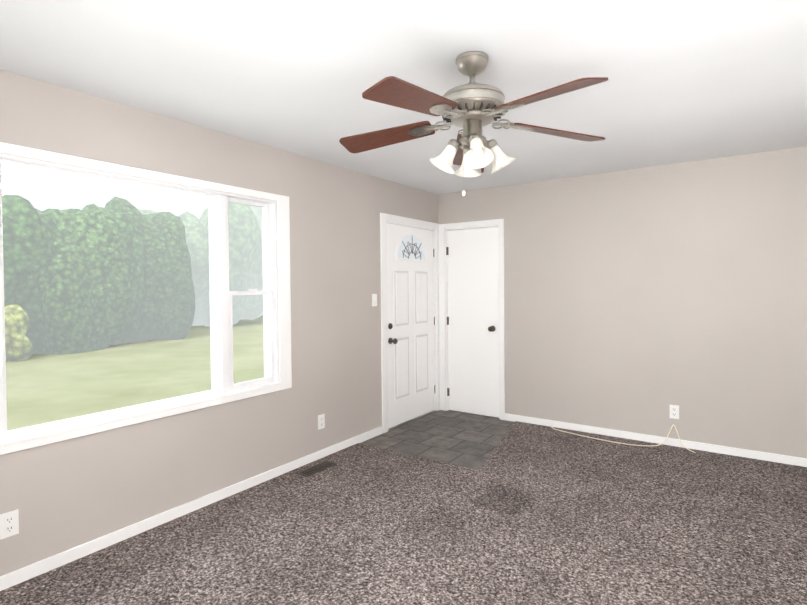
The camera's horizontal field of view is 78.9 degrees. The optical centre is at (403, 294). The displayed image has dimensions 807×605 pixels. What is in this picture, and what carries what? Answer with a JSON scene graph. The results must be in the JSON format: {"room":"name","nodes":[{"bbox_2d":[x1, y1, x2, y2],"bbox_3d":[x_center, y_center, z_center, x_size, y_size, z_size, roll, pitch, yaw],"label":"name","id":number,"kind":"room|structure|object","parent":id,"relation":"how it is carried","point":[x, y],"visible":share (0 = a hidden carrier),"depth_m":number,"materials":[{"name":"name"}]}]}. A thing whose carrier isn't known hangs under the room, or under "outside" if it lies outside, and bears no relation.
{"room":"living room","nodes":[
{"label":"living room","id":0,"kind":"room"},
{"bbox_2d":[0,69,437,575],"bbox_3d":[-1.235,0.650,3.347,0.160,3.440,5.820,0,1,35],"label":"wall","id":1,"kind":"structure","parent":0,"point":[63,496],"depth_m":3.24,"materials":[{"name":"beige paint"}]},
{"bbox_2d":[0,509,18,539],"bbox_3d":[-1.856,1.084,2.309,0.009,0.116,0.072,0,1,35],"label":"electrical outlet","id":2,"kind":"object","parent":1,"relation":"attached to","point":[9,524],"visible":1,"depth_m":2.31,"materials":[{"name":"white plastic"}]},
{"bbox_2d":[0,383,280,446],"bbox_3d":[-1.529,0.686,2.788,0.056,0.016,2.103,0,1,35],"label":"window sill","id":3,"kind":"structure","parent":1,"relation":"attached to","point":[11,441],"depth_m":2.73,"materials":[{"name":"white wood"}]},
{"bbox_2d":[0,142,291,454],"bbox_3d":[-1.588,0.009,2.813,0.168,1.450,2.325,0,1,35],"label":"window","id":4,"kind":"structure","parent":1,"relation":"in","point":[221,328],"depth_m":3.28,"materials":[{"name":"white plastic"}]},
{"bbox_2d":[0,426,382,590],"bbox_3d":[-1.464,1.341,2.868,0.013,0.080,4.425,0,1,35],"label":"baseboard","id":5,"kind":"structure","parent":1,"relation":"attached to","point":[18,576],"depth_m":2.90,"materials":[{"name":"white wood"}]},
{"bbox_2d":[318,414,324,429],"bbox_3d":[-0.671,1.044,4.012,0.009,0.116,0.072,0,1,35],"label":"electrical outlet","id":6,"kind":"object","parent":1,"relation":"attached to","point":[321,421],"visible":1,"depth_m":4.01,"materials":[{"name":"white plastic"}]},
{"bbox_2d":[372,294,376,305],"bbox_3d":[-0.265,0.055,4.583,0.018,0.116,0.072,0,1,35],"label":"light switch","id":7,"kind":"object","parent":1,"relation":"attached to","point":[374,299],"visible":1,"depth_m":4.58,"materials":[{"name":"white plastic"}]},
{"bbox_2d":[380,213,439,432],"bbox_3d":[0.031,0.272,5.153,0.176,2.112,1.073,0,1,35],"label":"door frame","id":8,"kind":"structure","parent":1,"relation":"attached to","point":[384,217],"depth_m":4.74,"materials":[{"name":"white wood"}]},
{"bbox_2d":[386,223,434,428],"bbox_3d":[0.104,0.306,5.125,0.123,2.008,0.900,0,1,35],"label":"entry door","id":9,"kind":"structure","parent":1,"relation":"in","point":[410,311],"depth_m":5.09,"materials":[{"name":"white paint"}]},
{"bbox_2d":[388,410,435,429],"bbox_3d":[0.041,1.321,5.186,0.160,0.014,0.898,0,1,35],"label":"entry door threshold sill","id":10,"kind":"structure","parent":1,"relation":"attached to","point":[411,420],"depth_m":5.11,"materials":[{"name":"grey metal"}]},
{"bbox_2d":[0,421,806,604],"bbox_3d":[0.339,1.367,2.269,3.660,0.016,5.500,0,1,35],"label":"floor carpet","id":11,"kind":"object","parent":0,"point":[530,514],"visible":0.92,"depth_m":2.72,"materials":[{"name":"carpet"}]},
{"bbox_2d":[296,460,336,476],"bbox_3d":[-0.663,1.339,3.770,0.120,0.006,0.320,0,1,35],"label":"air vent register","id":12,"kind":"object","parent":11,"relation":"on","point":[316,468],"visible":1,"depth_m":3.76,"materials":[{"name":"brown metal"}]},
{"bbox_2d":[551,424,695,452],"bbox_3d":[1.912,1.215,4.396,1.221,0.190,0.184,0,1,35],"label":"cord","id":13,"kind":"object","parent":11,"relation":"on","point":[631,444],"visible":0.94,"depth_m":4.24,"materials":[{"name":"beige plastic"}]},
{"bbox_2d":[0,0,806,194],"bbox_3d":[0.318,-1.124,2.226,3.980,0.120,5.820,0,1,35],"label":"ceiling","id":14,"kind":"structure","parent":0,"point":[691,80],"depth_m":2.31,"materials":[{"name":"white paint"}]},
{"bbox_2d":[339,51,607,195],"bbox_3d":[0.283,-0.751,2.199,1.270,0.624,1.243,0,1,35],"label":"ceiling fan","id":15,"kind":"object","parent":14,"relation":"hanging from","point":[472,108],"visible":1,"depth_m":2.15,"materials":[{"name":"brown wood"}]},
{"bbox_2d":[438,146,806,457],"bbox_3d":[1.948,0.601,4.580,3.660,3.440,0.160,0,1,35],"label":"wall","id":16,"kind":"structure","parent":0,"point":[639,300],"depth_m":4.25,"materials":[{"name":"beige paint"}]},
{"bbox_2d":[439,219,504,419],"bbox_3d":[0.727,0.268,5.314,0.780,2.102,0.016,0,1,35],"label":"door frame","id":17,"kind":"structure","parent":16,"relation":"attached to","point":[442,313],"depth_m":5.39,"materials":[{"name":"white wood"}]},
{"bbox_2d":[446,227,498,417],"bbox_3d":[0.732,0.297,5.307,0.622,2.008,0.115,0,1,35],"label":"closet door","id":18,"kind":"structure","parent":16,"relation":"in","point":[473,320],"depth_m":5.31,"materials":[{"name":"white paint"}]},
{"bbox_2d":[505,413,806,466],"bbox_3d":[2.220,1.284,4.301,2.832,0.080,0.013,0,1,35],"label":"baseboard","id":19,"kind":"structure","parent":16,"relation":"attached to","point":[798,461],"depth_m":4.25,"materials":[{"name":"white wood"}]},
{"bbox_2d":[670,405,678,418],"bbox_3d":[2.331,1.014,4.221,0.072,0.116,0.009,0,1,35],"label":"electrical outlet","id":20,"kind":"object","parent":16,"relation":"attached to","point":[674,411],"visible":1,"depth_m":4.22,"materials":[{"name":"white plastic"}]},
{"label":"outside","id":21,"kind":"structure","parent":0,"visible":0},
{"bbox_2d":[1,163,263,430],"bbox_3d":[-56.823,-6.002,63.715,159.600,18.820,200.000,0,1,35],"label":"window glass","id":22,"kind":"object","parent":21,"point":[248,344],"depth_m":15.18,"materials":[{"name":"clear glass"}]},
{"bbox_3d":[0.540,1.429,2.557,3.980,0.119,6.520,0,1,35],"label":"floor","id":23,"kind":"structure","parent":0,"visible":0},
{"bbox_2d":[361,410,513,469],"bbox_3d":[0.705,1.322,4.949,1.200,0.008,2.200,0,1,35],"label":"floor","id":24,"kind":"structure","parent":23,"relation":"on","point":[465,439],"depth_m":4.53,"materials":[{"name":"tile"}]}
]}

